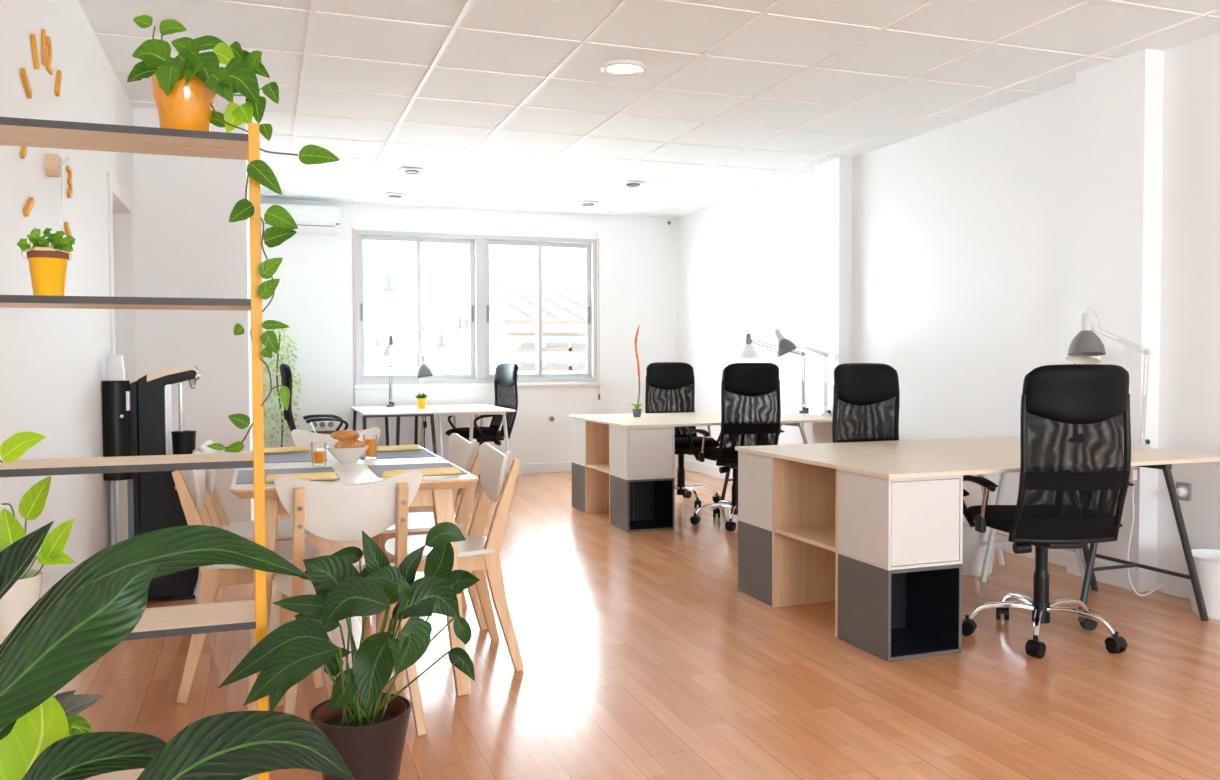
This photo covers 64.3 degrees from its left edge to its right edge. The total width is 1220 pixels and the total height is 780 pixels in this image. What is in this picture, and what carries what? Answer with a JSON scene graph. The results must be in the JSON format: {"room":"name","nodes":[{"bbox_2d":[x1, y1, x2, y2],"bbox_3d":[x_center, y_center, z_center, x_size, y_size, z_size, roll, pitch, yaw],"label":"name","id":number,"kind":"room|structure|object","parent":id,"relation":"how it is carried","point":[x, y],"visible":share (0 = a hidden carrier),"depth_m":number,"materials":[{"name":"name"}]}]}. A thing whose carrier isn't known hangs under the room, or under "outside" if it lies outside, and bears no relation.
{"room":"open-plan office","nodes":[
{"label":"open-plan office","id":0,"kind":"room"},
{"bbox_2d":[0,570,42,635],"bbox_3d":[-1.437,0.513,2.337,0.128,0.134,0.128,-1,2,-20],"label":"pot","id":1,"kind":"object","parent":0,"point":[19,599],"depth_m":2.30,"materials":[{"name":"white ceramic"}]},
{"bbox_2d":[0,0,137,597],"bbox_3d":[-0.823,-0.187,-0.158,0.250,2.710,12.670,-1,2,-20],"label":"wall","id":2,"kind":"structure","parent":0,"point":[53,361],"depth_m":3.60,"materials":[{"name":"paint"}]},
{"bbox_2d":[20,29,72,235],"bbox_3d":[-1.956,-0.797,3.416,0.046,0.903,0.850,-1,2,-20],"label":"wall clock","id":3,"kind":"object","parent":2,"relation":"attached to","point":[53,162],"visible":0.56,"depth_m":3.38,"materials":[{"name":"orange wood"}]},
{"bbox_2d":[107,172,136,543],"bbox_3d":[-2.712,-0.039,5.211,0.212,2.090,0.960,-1,2,-20],"label":"door","id":4,"kind":"structure","parent":2,"relation":"in","point":[121,236],"depth_m":5.59,"materials":[{"name":"laminate"}]},
{"bbox_2d":[152,73,215,130],"bbox_3d":[-1.068,-0.702,2.439,0.149,0.150,0.149,-1,2,-20],"label":"pot","id":5,"kind":"object","parent":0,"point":[189,106],"depth_m":2.38,"materials":[{"name":"orange ceramic"}]},
{"bbox_2d":[132,107,252,522],"bbox_3d":[-3.222,-0.417,7.451,0.875,2.710,3.380,-1,2,-20],"label":"wall","id":6,"kind":"structure","parent":0,"point":[187,245],"depth_m":5.91,"materials":[{"name":"paint"}]},
{"bbox_2d":[309,692,411,779],"bbox_3d":[-0.659,0.963,2.574,0.262,0.239,0.262,-1,2,-20],"label":"pot","id":7,"kind":"object","parent":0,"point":[370,743],"depth_m":2.50,"materials":[{"name":"plastic"}]},
{"bbox_2d":[314,695,406,725],"bbox_3d":[-0.659,0.870,2.571,0.239,0.045,0.239,-1,2,-20],"label":"soil","id":8,"kind":"object","parent":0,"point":[394,713],"depth_m":2.59,"materials":[{"name":"soil"}]},
{"bbox_2d":[260,198,675,463],"bbox_3d":[-1.244,-0.501,9.859,4.675,2.710,0.220,-1,2,-20],"label":"wall","id":9,"kind":"structure","parent":0,"point":[313,296],"depth_m":9.70,"materials":[{"name":"paint"}]},
{"bbox_2d":[261,202,339,234],"bbox_3d":[-2.872,-1.590,9.011,0.700,0.256,0.215,-1,2,-20],"label":"air conditioner","id":10,"kind":"object","parent":9,"relation":"attached to","point":[309,218],"visible":0.69,"depth_m":8.97,"materials":[{"name":"grey paint"}]},
{"bbox_2d":[309,421,335,429],"bbox_3d":[-2.732,0.335,9.225,0.238,0.075,0.016,-1,2,-20],"label":"wall socket","id":11,"kind":"object","parent":9,"relation":"attached to","point":[318,424],"visible":0.82,"depth_m":9.22,"materials":[{"name":"grey paint"}]},
{"bbox_2d":[353,230,599,387],"bbox_3d":[-1.301,-0.794,9.739,2.495,1.515,0.150,-1,2,-20],"label":"window","id":12,"kind":"structure","parent":9,"relation":"in","point":[479,255],"depth_m":9.72,"materials":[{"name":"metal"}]},
{"bbox_2d":[350,222,354,406],"bbox_3d":[-2.452,-0.663,9.281,0.040,1.880,0.042,-1,2,-20],"label":"cord","id":13,"kind":"object","parent":12,"relation":"hanging from","point":[352,224],"visible":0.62,"depth_m":9.26,"materials":[{"name":"plastic"}]},
{"bbox_2d":[596,232,600,399],"bbox_3d":[-0.119,-0.768,10.116,0.040,1.740,0.042,-1,2,-20],"label":"cord","id":14,"kind":"object","parent":12,"relation":"hanging from","point":[598,234],"visible":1,"depth_m":10.10,"materials":[{"name":"plastic"}]},
{"bbox_2d":[506,458,675,473],"bbox_3d":[-1.287,0.808,9.759,4.261,0.100,0.014,-1,2,-20],"label":"baseboard","id":15,"kind":"structure","parent":9,"relation":"attached to","point":[555,466],"depth_m":9.98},
{"bbox_2d":[58,467,1219,779],"bbox_3d":[1.052,1.134,2.299,5.500,0.100,16.150,-1,2,-20],"label":"floor","id":16,"kind":"structure","parent":0,"point":[644,656],"depth_m":3.49,"materials":[{"name":"laminate"}]},
{"bbox_2d":[0,117,268,779],"bbox_3d":[-1.227,0.218,2.403,0.701,1.742,0.242,-1,2,-20],"label":"shelf unit","id":17,"kind":"object","parent":16,"relation":"on","point":[157,622],"visible":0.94,"depth_m":2.38,"materials":[{"name":"brown wood"}]},
{"bbox_2d":[0,432,45,462],"bbox_3d":[-1.507,0.103,2.255,0.363,0.156,0.120,0,2,15],"label":"pothos","id":18,"kind":"object","parent":17,"relation":"on","point":[16,445],"visible":1,"depth_m":2.27,"materials":[{"name":"green plant"}]},
{"bbox_2d":[0,476,75,635],"bbox_3d":[-1.397,0.393,2.311,0.222,0.376,0.128,1,2,29],"label":"potted plant","id":19,"kind":"object","parent":17,"relation":"on","point":[19,599],"visible":0.69,"depth_m":2.31,"materials":[{"name":"green plant"}]},
{"bbox_2d":[17,228,74,295],"bbox_3d":[-1.354,-0.305,2.341,0.118,0.169,0.113,2,2,44],"label":"ivy","id":20,"kind":"object","parent":17,"relation":"on","point":[48,268],"visible":0.95,"depth_m":2.31,"materials":[{"name":"yellow metal"}]},
{"bbox_2d":[127,15,339,451],"bbox_3d":[-0.937,-0.392,2.427,0.577,1.095,0.183,0,2,6],"label":"pothos","id":21,"kind":"object","parent":17,"relation":"on","point":[185,86],"visible":0.94,"depth_m":2.37,"materials":[{"name":"green plant"}]},
{"bbox_2d":[102,366,199,600],"bbox_3d":[-2.219,0.451,4.744,0.421,1.136,0.400,-1,2,-20],"label":"water dispenser","id":22,"kind":"object","parent":16,"relation":"on","point":[137,415],"visible":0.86,"depth_m":4.63,"materials":[{"name":"black plastic"}]},
{"bbox_2d":[105,377,124,380],"bbox_3d":[-2.316,-0.083,4.545,0.084,0.076,0.084,-1,2,-20],"label":"paper cup","id":23,"kind":"object","parent":22,"relation":"on","point":[119,378],"visible":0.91,"depth_m":4.51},
{"bbox_2d":[105,374,124,377],"bbox_3d":[-2.316,-0.097,4.544,0.084,0.076,0.084,-1,2,-20],"label":"paper cup","id":24,"kind":"object","parent":23,"relation":"on","point":[118,375],"visible":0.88,"depth_m":4.51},
{"bbox_2d":[105,371,124,374],"bbox_3d":[-2.316,-0.111,4.544,0.084,0.076,0.084,-1,2,-20],"label":"paper cup","id":25,"kind":"object","parent":24,"relation":"on","point":[118,372],"visible":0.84,"depth_m":4.51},
{"bbox_2d":[105,355,124,371],"bbox_3d":[-2.316,-0.125,4.543,0.084,0.076,0.084,-1,2,-20],"label":"paper cup","id":26,"kind":"object","parent":25,"relation":"on","point":[115,363],"visible":0.96,"depth_m":4.51,"materials":[{"name":"paper"}]},
{"bbox_2d":[171,430,195,454],"bbox_3d":[-2.095,0.281,4.773,0.116,0.155,0.116,-1,2,-20],"label":"cup","id":27,"kind":"object","parent":22,"relation":"on","point":[183,442],"depth_m":4.73,"materials":[{"name":"black plastic"}]},
{"bbox_2d":[0,521,356,779],"bbox_3d":[-0.631,0.642,1.165,0.610,0.968,0.503,-1,2,-20],"label":"plant","id":28,"kind":"object","parent":16,"relation":"on","point":[97,604],"visible":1,"depth_m":1.08,"materials":[{"name":"green plant"}]},
{"bbox_2d":[172,451,322,702],"bbox_3d":[-1.317,0.645,3.549,0.484,0.826,0.437,-1,2,-20],"label":"dining chair","id":29,"kind":"object","parent":16,"relation":"on","point":[190,485],"visible":0.44,"depth_m":3.34,"materials":[{"name":"white wood"}]},
{"bbox_2d":[193,440,311,601],"bbox_3d":[-1.492,0.630,4.065,0.484,0.826,0.437,-1,2,-19],"label":"dining chair","id":30,"kind":"object","parent":16,"relation":"on","point":[213,502],"visible":0.34,"depth_m":4.09,"materials":[{"name":"white wood"}]},
{"bbox_2d":[263,328,300,446],"bbox_3d":[-3.016,0.155,8.871,0.384,1.474,0.380,0,2,6],"label":"ficus plant","id":31,"kind":"object","parent":16,"relation":"on","point":[267,384],"visible":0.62,"depth_m":8.85,"materials":[{"name":"green plant"}]},
{"bbox_2d":[280,364,347,433],"bbox_3d":[-2.541,0.334,8.515,0.663,1.135,0.629,-1,2,-20],"label":"office chair","id":32,"kind":"object","parent":16,"relation":"on","point":[285,370],"visible":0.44,"depth_m":8.25,"materials":[{"name":"black plastic"}]},
{"bbox_2d":[290,427,380,546],"bbox_3d":[-1.307,0.609,4.695,0.437,0.826,0.484,-1,2,-20],"label":"dining chair","id":33,"kind":"object","parent":16,"relation":"on","point":[299,437],"visible":0.16,"depth_m":4.84,"materials":[{"name":"plastic"}]},
{"bbox_2d":[218,522,479,779],"bbox_3d":[-0.613,0.718,2.500,0.556,0.732,0.511,0,2,11],"label":"peace lily","id":34,"kind":"object","parent":16,"relation":"on","point":[367,728],"visible":1,"depth_m":2.46,"materials":[{"name":"plant"}]},
{"bbox_2d":[274,469,425,735],"bbox_3d":[-0.851,0.657,3.125,0.437,0.826,0.484,-1,2,-21],"label":"dining chair","id":35,"kind":"object","parent":16,"relation":"on","point":[335,512],"visible":0.57,"depth_m":2.94,"materials":[{"name":"white wood"}]},
{"bbox_2d":[230,446,478,710],"bbox_3d":[-1.055,0.667,3.861,0.800,0.758,1.400,-1,2,-20],"label":"dining table","id":36,"kind":"object","parent":16,"relation":"on","point":[435,491],"visible":0.35,"depth_m":3.35,"materials":[{"name":"brown wood"}]},
{"bbox_2d":[236,467,339,483],"bbox_3d":[-1.139,0.300,3.427,0.330,0.003,0.400,-1,2,-20],"label":"placemat","id":37,"kind":"object","parent":36,"relation":"on","point":[244,476],"visible":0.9,"depth_m":3.49,"materials":[{"name":"fabric"}]},
{"bbox_2d":[264,452,327,462],"bbox_3d":[-1.362,0.281,4.048,0.330,0.003,0.400,-1,2,-20],"label":"placemat","id":38,"kind":"object","parent":36,"relation":"on","point":[293,456],"visible":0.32,"depth_m":4.03,"materials":[{"name":"fabric"}]},
{"bbox_2d":[264,446,310,453],"bbox_3d":[-1.410,0.261,4.229,0.204,0.024,0.053,-1,2,-32],"label":"napkin","id":39,"kind":"object","parent":38,"relation":"on","point":[299,448],"visible":0.95,"depth_m":4.22,"materials":[{"name":"yellow fabric"}]},
{"bbox_2d":[266,472,337,481],"bbox_3d":[-1.029,0.291,3.241,0.226,0.024,0.053,-1,2,-20],"label":"napkin","id":40,"kind":"object","parent":36,"relation":"on","point":[324,475],"visible":0.7,"depth_m":3.24,"materials":[{"name":"yellow fabric"}]},
{"bbox_2d":[311,442,326,465],"bbox_3d":[-1.113,0.244,3.711,0.060,0.089,0.060,-1,2,-20],"label":"juice glass","id":41,"kind":"object","parent":36,"relation":"on","point":[317,456],"visible":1,"depth_m":3.70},
{"bbox_2d":[327,445,368,462],"bbox_3d":[-1.046,0.256,3.872,0.170,0.062,0.170,-1,2,-20],"label":"bowl","id":42,"kind":"object","parent":36,"relation":"on","point":[343,455],"visible":0.92,"depth_m":3.82,"materials":[{"name":"white ceramic"}]},
{"bbox_2d":[335,439,365,447],"bbox_3d":[-1.040,0.218,3.870,0.122,0.049,0.068,-1,2,-31],"label":"croissant","id":43,"kind":"object","parent":42,"relation":"in","point":[345,443],"visible":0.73,"depth_m":3.86,"materials":[{"name":"food"}]},
{"bbox_2d":[331,430,359,440],"bbox_3d":[-1.055,0.182,3.886,0.114,0.046,0.064,0,2,0],"label":"croissant","id":44,"kind":"object","parent":43,"relation":"on","point":[339,435],"visible":0.95,"depth_m":3.87,"materials":[{"name":"food"}]},
{"bbox_2d":[360,448,436,459],"bbox_3d":[-0.938,0.275,4.199,0.310,0.003,0.400,-1,2,-20],"label":"placemat","id":45,"kind":"object","parent":36,"relation":"on","point":[409,453],"visible":0.68,"depth_m":4.13,"materials":[{"name":"fabric"}]},
{"bbox_2d":[363,434,377,458],"bbox_3d":[-0.984,0.232,3.986,0.060,0.096,0.060,-1,2,-20],"label":"juice glass","id":46,"kind":"object","parent":45,"relation":"on","point":[372,442],"visible":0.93,"depth_m":3.97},
{"bbox_2d":[377,444,420,451],"bbox_3d":[-0.939,0.257,4.293,0.193,0.024,0.053,-1,2,-28],"label":"napkin","id":47,"kind":"object","parent":45,"relation":"on","point":[396,447],"visible":0.97,"depth_m":4.28,"materials":[{"name":"yellow fabric"}]},
{"bbox_2d":[368,462,467,477],"bbox_3d":[-0.715,0.293,3.579,0.310,0.003,0.400,-1,2,-20],"label":"placemat","id":48,"kind":"object","parent":36,"relation":"on","point":[377,469],"visible":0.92,"depth_m":3.66,"materials":[{"name":"fabric"}]},
{"bbox_2d":[380,467,460,477],"bbox_3d":[-0.654,0.285,3.365,0.273,0.024,0.053,-1,2,-27],"label":"napkin","id":49,"kind":"object","parent":36,"relation":"on","point":[444,470],"visible":0.75,"depth_m":3.37,"materials":[{"name":"yellow fabric"}]},
{"bbox_2d":[353,410,417,445],"bbox_3d":[-2.121,0.530,9.200,0.631,0.708,0.425,-1,2,-20],"label":"trestle","id":50,"kind":"object","parent":16,"relation":"on","point":[354,411],"visible":0.2,"depth_m":9.12,"materials":[{"name":"metal"}]},
{"bbox_2d":[351,405,440,414],"bbox_3d":[-1.953,0.180,8.753,0.645,0.018,1.220,-1,2,-20],"label":"desktop","id":51,"kind":"object","parent":50,"relation":"on","point":[412,409],"visible":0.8,"depth_m":8.47,"materials":[{"name":"white paint"}]},
{"bbox_2d":[382,335,399,406],"bbox_3d":[-2.050,-0.185,9.034,0.162,0.693,0.396,-1,2,-20],"label":"desk lamp","id":52,"kind":"object","parent":51,"relation":"on","point":[390,351],"visible":1,"depth_m":8.90,"materials":[{"name":"metal"}]},
{"bbox_2d":[415,393,426,408],"bbox_3d":[-1.678,0.096,8.695,0.109,0.150,0.098,1,2,41],"label":"potted succulent","id":53,"kind":"object","parent":51,"relation":"on","point":[421,399],"visible":1,"depth_m":8.67,"materials":[{"name":"ceramic"}]},
{"bbox_2d":[416,352,433,405],"bbox_3d":[-1.762,-0.098,9.112,0.161,0.513,0.490,-1,2,-20],"label":"desk lamp","id":54,"kind":"object","parent":51,"relation":"on","point":[424,370],"visible":0.84,"depth_m":8.93,"materials":[{"name":"metal"}]},
{"bbox_2d":[362,414,436,454],"bbox_3d":[-1.806,0.556,8.321,0.631,0.708,0.425,-1,2,-20],"label":"trestle","id":55,"kind":"object","parent":16,"relation":"on","point":[400,415],"visible":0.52,"depth_m":8.35,"materials":[{"name":"metal"}]},
{"bbox_2d":[366,433,486,633],"bbox_3d":[-0.820,0.621,4.275,0.484,0.826,0.437,-1,2,-21],"label":"dining chair","id":56,"kind":"object","parent":16,"relation":"on","point":[461,451],"visible":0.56,"depth_m":4.17,"materials":[{"name":"plastic"}]},
{"bbox_2d":[420,416,483,459],"bbox_3d":[-1.519,0.521,9.416,0.631,0.708,0.425,-1,2,-20],"label":"trestle","id":57,"kind":"object","parent":16,"relation":"on","point":[423,417],"visible":0.09,"depth_m":9.36,"materials":[{"name":"white paint"}]},
{"bbox_2d":[384,443,523,679],"bbox_3d":[-0.615,0.637,3.731,0.484,0.826,0.437,-1,2,-20],"label":"dining chair","id":58,"kind":"object","parent":16,"relation":"on","point":[478,554],"visible":0.71,"depth_m":3.63,"materials":[{"name":"white wood"}]},
{"bbox_2d":[438,412,510,471],"bbox_3d":[-1.203,0.547,8.537,0.631,0.708,0.425,-1,2,-20],"label":"trestle","id":59,"kind":"object","parent":16,"relation":"on","point":[489,413],"visible":0.52,"depth_m":8.55,"materials":[{"name":"white paint"}]},
{"bbox_2d":[426,404,515,413],"bbox_3d":[-1.340,0.170,8.973,0.653,0.018,1.220,-1,2,-20],"label":"desktop","id":60,"kind":"object","parent":59,"relation":"on","point":[463,408],"visible":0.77,"depth_m":8.76,"materials":[{"name":"white paint"}]},
{"bbox_2d":[445,362,517,482],"bbox_3d":[-1.182,0.315,8.982,0.663,1.135,0.629,-1,2,-34],"label":"office chair","id":61,"kind":"object","parent":16,"relation":"on","point":[506,374],"visible":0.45,"depth_m":9.02,"materials":[{"name":"fabric"}]},
{"bbox_2d":[572,462,585,512],"bbox_3d":[-0.082,0.746,7.558,0.345,0.350,0.345,-1,2,-20],"label":"cube","id":62,"kind":"object","parent":16,"relation":"on","point":[578,471],"visible":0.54,"depth_m":7.49,"materials":[{"name":"grey metal"}]},
{"bbox_2d":[571,418,585,465],"bbox_3d":[-0.083,0.396,7.547,0.345,0.350,0.345,-1,2,-20],"label":"cube","id":63,"kind":"object","parent":62,"relation":"on","point":[577,425],"visible":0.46,"depth_m":7.48,"materials":[{"name":"white wood"}]},
{"bbox_2d":[585,421,609,523],"bbox_3d":[0.069,0.586,7.132,0.345,0.700,0.549,-1,2,-20],"label":"bookcase","id":64,"kind":"object","parent":16,"relation":"on","point":[597,435],"visible":0.47,"depth_m":7.34,"materials":[{"name":"brown wood"}]},
{"bbox_2d":[610,475,674,531],"bbox_3d":[0.220,0.771,6.716,0.345,0.350,0.345,-1,2,-20],"label":"cube","id":65,"kind":"object","parent":16,"relation":"on","point":[644,504],"visible":0.82,"depth_m":6.75,"materials":[{"name":"grey wood"}]},
{"bbox_2d":[610,425,674,479],"bbox_3d":[0.219,0.421,6.705,0.345,0.350,0.345,-1,2,-20],"label":"cube","id":66,"kind":"object","parent":65,"relation":"on","point":[645,452],"visible":0.85,"depth_m":6.56,"materials":[{"name":"white wood"}]},
{"bbox_2d":[645,362,720,507],"bbox_3d":[0.579,0.345,7.805,0.629,1.135,0.663,-1,2,-16],"label":"office chair","id":67,"kind":"object","parent":16,"relation":"on","point":[669,385],"visible":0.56,"depth_m":8.03,"materials":[{"name":"fabric"}]},
{"bbox_2d":[720,468,732,503],"bbox_3d":[1.077,0.561,7.828,0.425,0.708,0.631,-1,2,-20],"label":"trestle","id":68,"kind":"object","parent":16,"relation":"on","point":[727,479],"visible":0.02,"depth_m":7.77,"materials":[{"name":"metal"}]},
{"bbox_2d":[570,412,802,421],"bbox_3d":[0.626,0.204,7.656,1.780,0.018,0.638,-1,2,-20],"label":"desktop","id":69,"kind":"object","parent":68,"relation":"on","point":[592,418],"visible":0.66,"depth_m":7.56,"materials":[{"name":"brown wood"}]},
{"bbox_2d":[631,325,641,416],"bbox_3d":[0.207,-0.145,7.370,0.093,0.701,0.092,-1,2,-20],"label":"potted orchid","id":70,"kind":"object","parent":69,"relation":"on","point":[636,412],"visible":1,"depth_m":7.36,"materials":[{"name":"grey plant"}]},
{"bbox_2d":[687,363,784,530],"bbox_3d":[0.876,0.375,6.806,0.629,1.135,0.663,-1,2,-16],"label":"office chair","id":71,"kind":"object","parent":16,"relation":"on","point":[751,391],"visible":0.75,"depth_m":6.53,"materials":[{"name":"fabric"}]},
{"bbox_2d":[738,520,771,605],"bbox_3d":[0.863,0.830,4.764,0.345,0.350,0.345,-1,2,-20],"label":"cube","id":72,"kind":"object","parent":16,"relation":"on","point":[754,542],"visible":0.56,"depth_m":4.70,"materials":[{"name":"grey wood"}]},
{"bbox_2d":[738,451,772,530],"bbox_3d":[0.861,0.480,4.753,0.345,0.350,0.345,-1,2,-20],"label":"cube","id":73,"kind":"object","parent":72,"relation":"on","point":[754,470],"visible":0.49,"depth_m":4.69,"materials":[{"name":"white wood"}]},
{"bbox_2d":[780,423,808,443],"bbox_3d":[1.294,0.579,7.226,0.425,0.708,0.631,-1,2,-20],"label":"trestle","id":74,"kind":"object","parent":16,"relation":"on","point":[800,425],"visible":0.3,"depth_m":6.94,"materials":[{"name":"white paint"}]},
{"bbox_2d":[596,414,831,427],"bbox_3d":[0.841,0.222,7.058,1.780,0.018,0.630,-1,2,-20],"label":"desktop","id":75,"kind":"object","parent":74,"relation":"on","point":[805,418],"visible":0.74,"depth_m":6.90,"materials":[{"name":"brown wood"}]},
{"bbox_2d":[738,329,808,413],"bbox_3d":[1.299,-0.145,7.690,0.620,0.671,0.162,-1,2,-20],"label":"desk lamp","id":76,"kind":"object","parent":75,"relation":"on","point":[748,350],"visible":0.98,"depth_m":7.60,"materials":[{"name":"metal"}]},
{"bbox_2d":[774,326,830,415],"bbox_3d":[1.468,-0.141,7.320,0.478,0.686,0.159,-1,2,-20],"label":"desk lamp","id":77,"kind":"object","parent":75,"relation":"on","point":[784,346],"visible":1,"depth_m":7.26,"materials":[{"name":"metal"}]},
{"bbox_2d":[772,457,837,637],"bbox_3d":[1.013,0.670,4.338,0.345,0.700,0.549,-1,2,-20],"label":"bookcase","id":78,"kind":"object","parent":16,"relation":"on","point":[804,496],"visible":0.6,"depth_m":4.56,"materials":[{"name":"brown wood"}]},
{"bbox_2d":[838,554,961,661],"bbox_3d":[1.165,0.856,3.922,0.345,0.350,0.345,-1,2,-20],"label":"cube","id":79,"kind":"object","parent":16,"relation":"on","point":[901,614],"visible":0.8,"depth_m":3.90,"materials":[{"name":"wood"}]},
{"bbox_2d":[838,470,962,569],"bbox_3d":[1.163,0.505,3.911,0.345,0.350,0.345,-1,2,-20],"label":"cube","id":80,"kind":"object","parent":79,"relation":"on","point":[904,523],"visible":0.86,"depth_m":3.77,"materials":[{"name":"wood"}]},
{"bbox_2d":[832,363,968,496],"bbox_3d":[1.488,0.430,5.000,0.629,1.135,0.663,-1,2,-23],"label":"office chair","id":81,"kind":"object","parent":16,"relation":"on","point":[866,397],"visible":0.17,"depth_m":5.24,"materials":[{"name":"fabric"}]},
{"bbox_2d":[962,517,996,575],"bbox_3d":[1.974,0.848,5.257,0.243,0.280,0.243,-1,2,-20],"label":"waste bin","id":82,"kind":"object","parent":16,"relation":"on","point":[974,542],"visible":0.48,"depth_m":5.17,"materials":[{"name":"white plastic"}]},
{"bbox_2d":[977,473,1090,588],"bbox_3d":[2.119,0.643,5.090,0.425,0.708,0.631,-1,2,-20],"label":"trestle","id":83,"kind":"object","parent":16,"relation":"on","point":[999,496],"visible":0.2,"depth_m":5.04,"materials":[{"name":"white paint"}]},
{"bbox_2d":[735,436,1019,462],"bbox_3d":[1.594,0.288,4.871,1.830,0.018,0.638,-1,2,-20],"label":"desktop","id":84,"kind":"object","parent":83,"relation":"on","point":[793,452],"visible":0.53,"depth_m":4.76,"materials":[{"name":"brown wood"}]},
{"bbox_2d":[1065,328,1100,363],"bbox_3d":[2.372,-0.045,4.931,0.158,0.638,0.316,0,2,6],"label":"desk lamp","id":85,"kind":"object","parent":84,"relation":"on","point":[1076,359],"visible":0.21,"depth_m":4.91,"materials":[{"name":"metal"}]},
{"bbox_2d":[962,364,1133,657],"bbox_3d":[1.771,0.460,3.997,0.629,1.135,0.663,0,2,-3],"label":"office chair","id":86,"kind":"object","parent":16,"relation":"on","point":[1078,414],"visible":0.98,"depth_m":3.72,"materials":[{"name":"fabric"}]},
{"bbox_2d":[1078,464,1208,620],"bbox_3d":[2.335,0.661,4.486,0.425,0.708,0.631,-1,2,-20],"label":"trestle","id":87,"kind":"object","parent":16,"relation":"on","point":[1090,554],"visible":0.59,"depth_m":4.26,"materials":[{"name":"metal"}]},
{"bbox_2d":[802,446,1219,478],"bbox_3d":[1.809,0.306,4.272,1.830,0.018,0.630,-1,2,-20],"label":"desktop","id":88,"kind":"object","parent":87,"relation":"on","point":[900,466],"visible":0.67,"depth_m":4.12,"materials":[{"name":"brown wood"}]},
{"bbox_2d":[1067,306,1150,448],"bbox_3d":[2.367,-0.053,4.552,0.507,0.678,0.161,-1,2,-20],"label":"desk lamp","id":89,"kind":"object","parent":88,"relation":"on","point":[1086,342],"visible":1,"depth_m":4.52,"materials":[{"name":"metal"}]},
{"bbox_2d":[1127,466,1186,595],"bbox_3d":[2.646,0.648,4.657,0.290,0.692,0.089,1,2,28],"label":"cable","id":90,"kind":"object","parent":88,"relation":"hanging from","point":[1133,473],"visible":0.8,"depth_m":4.72,"materials":[{"name":"plastic"}]},
{"bbox_2d":[1183,549,1219,618],"bbox_3d":[2.743,0.877,4.375,0.278,0.270,0.278,-1,2,-20],"label":"waste bin","id":91,"kind":"object","parent":16,"relation":"on","point":[1207,561],"visible":0.7,"depth_m":4.31,"materials":[{"name":"white plastic"}]},
{"bbox_2d":[78,0,1219,218],"bbox_3d":[1.042,-1.637,2.211,5.500,0.114,16.150,-1,2,-20],"label":"ceiling","id":92,"kind":"structure","parent":0,"point":[1097,26],"depth_m":5.20,"materials":[{"name":"tile"}]},
{"bbox_2d":[399,167,424,173],"bbox_3d":[-1.562,-1.724,7.659,0.180,0.024,0.180,-1,2,-20],"label":"recessed light","id":93,"kind":"object","parent":92,"relation":"in","point":[403,169],"visible":1,"depth_m":7.62,"materials":[{"name":"grey paint"}]},
{"bbox_2d":[601,60,644,75],"bbox_3d":[0.067,-1.649,4.982,0.230,0.018,0.230,-1,2,-20],"label":"recessed light","id":94,"kind":"object","parent":92,"relation":"in","point":[618,67],"visible":1,"depth_m":4.96,"materials":[{"name":"white"}]},
{"bbox_2d":[607,64,638,72],"bbox_3d":[0.067,-1.650,4.982,0.170,0.001,0.170,-1,2,-20],"label":"diffuser","id":95,"kind":"object","parent":94,"relation":"attached to","point":[623,68],"depth_m":4.98,"materials":[{"name":"plastic"}]},
{"bbox_2d":[94,0,1219,217],"bbox_3d":[1.034,-1.578,2.237,4.900,0.010,15.600,-1,2,-20],"label":"grid","id":96,"kind":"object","parent":92,"relation":"attached to","point":[312,11],"depth_m":5.37,"materials":[{"name":"metal"}]},
{"bbox_2d":[676,32,1219,574],"bbox_3d":[3.462,-0.307,3.147,0.250,2.710,16.000,-1,2,-20],"label":"wall","id":97,"kind":"structure","parent":0,"point":[963,231],"depth_m":6.06,"materials":[{"name":"paint"}]},
{"bbox_2d":[813,157,851,443],"bbox_3d":[1.722,-0.422,7.493,0.130,2.680,0.360,-1,2,-20],"label":"column","id":98,"kind":"structure","parent":97,"relation":"attached to","point":[832,260],"depth_m":7.40,"materials":[{"name":"paint"}]},
{"bbox_2d":[675,457,1190,598],"bbox_3d":[3.287,1.000,3.123,0.134,0.100,15.600,-1,2,-20],"label":"baseboard","id":99,"kind":"structure","parent":97,"relation":"attached to","point":[1147,580],"depth_m":4.97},
{"bbox_2d":[1071,49,1163,570],"bbox_3d":[2.611,-0.347,5.003,0.140,2.680,0.430,-1,2,-20],"label":"column","id":100,"kind":"structure","parent":97,"relation":"attached to","point":[1119,111],"depth_m":4.85,"materials":[{"name":"paint"}]},
{"bbox_2d":[1163,488,1189,597],"bbox_3d":[2.752,0.737,4.675,0.054,0.526,0.164,-1,2,-20],"label":"power cable","id":101,"kind":"object","parent":97,"relation":"attached to","point":[1180,491],"visible":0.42,"depth_m":4.68,"materials":[{"name":"plastic"}]},
{"bbox_2d":[1176,482,1191,501],"bbox_3d":[2.776,0.492,4.699,0.016,0.086,0.082,-1,2,-20],"label":"wall socket","id":102,"kind":"object","parent":97,"relation":"attached to","point":[1187,486],"visible":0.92,"depth_m":4.68,"materials":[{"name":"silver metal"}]},
{"label":"outside","id":103,"kind":"structure","parent":0,"visible":0},
{"bbox_3d":[-17.183,8.810,48.305,120.000,0.200,78.000,-1,2,-20],"label":"ground","id":104,"kind":"structure","parent":103,"visible":0},
{"bbox_2d":[363,240,524,374],"bbox_3d":[-8.796,-2.542,39.250,9.000,23.000,8.060,-1,2,-20],"label":"sky","id":105,"kind":"structure","parent":104,"relation":"on","point":[388,265],"depth_m":35.62,"materials":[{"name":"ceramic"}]},
{"bbox_2d":[445,274,585,373],"bbox_3d":[0.818,2.638,30.875,10.500,13.098,8.634,-1,2,-20],"label":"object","id":106,"kind":"structure","parent":104,"relation":"on","point":[512,300],"depth_m":26.53,"materials":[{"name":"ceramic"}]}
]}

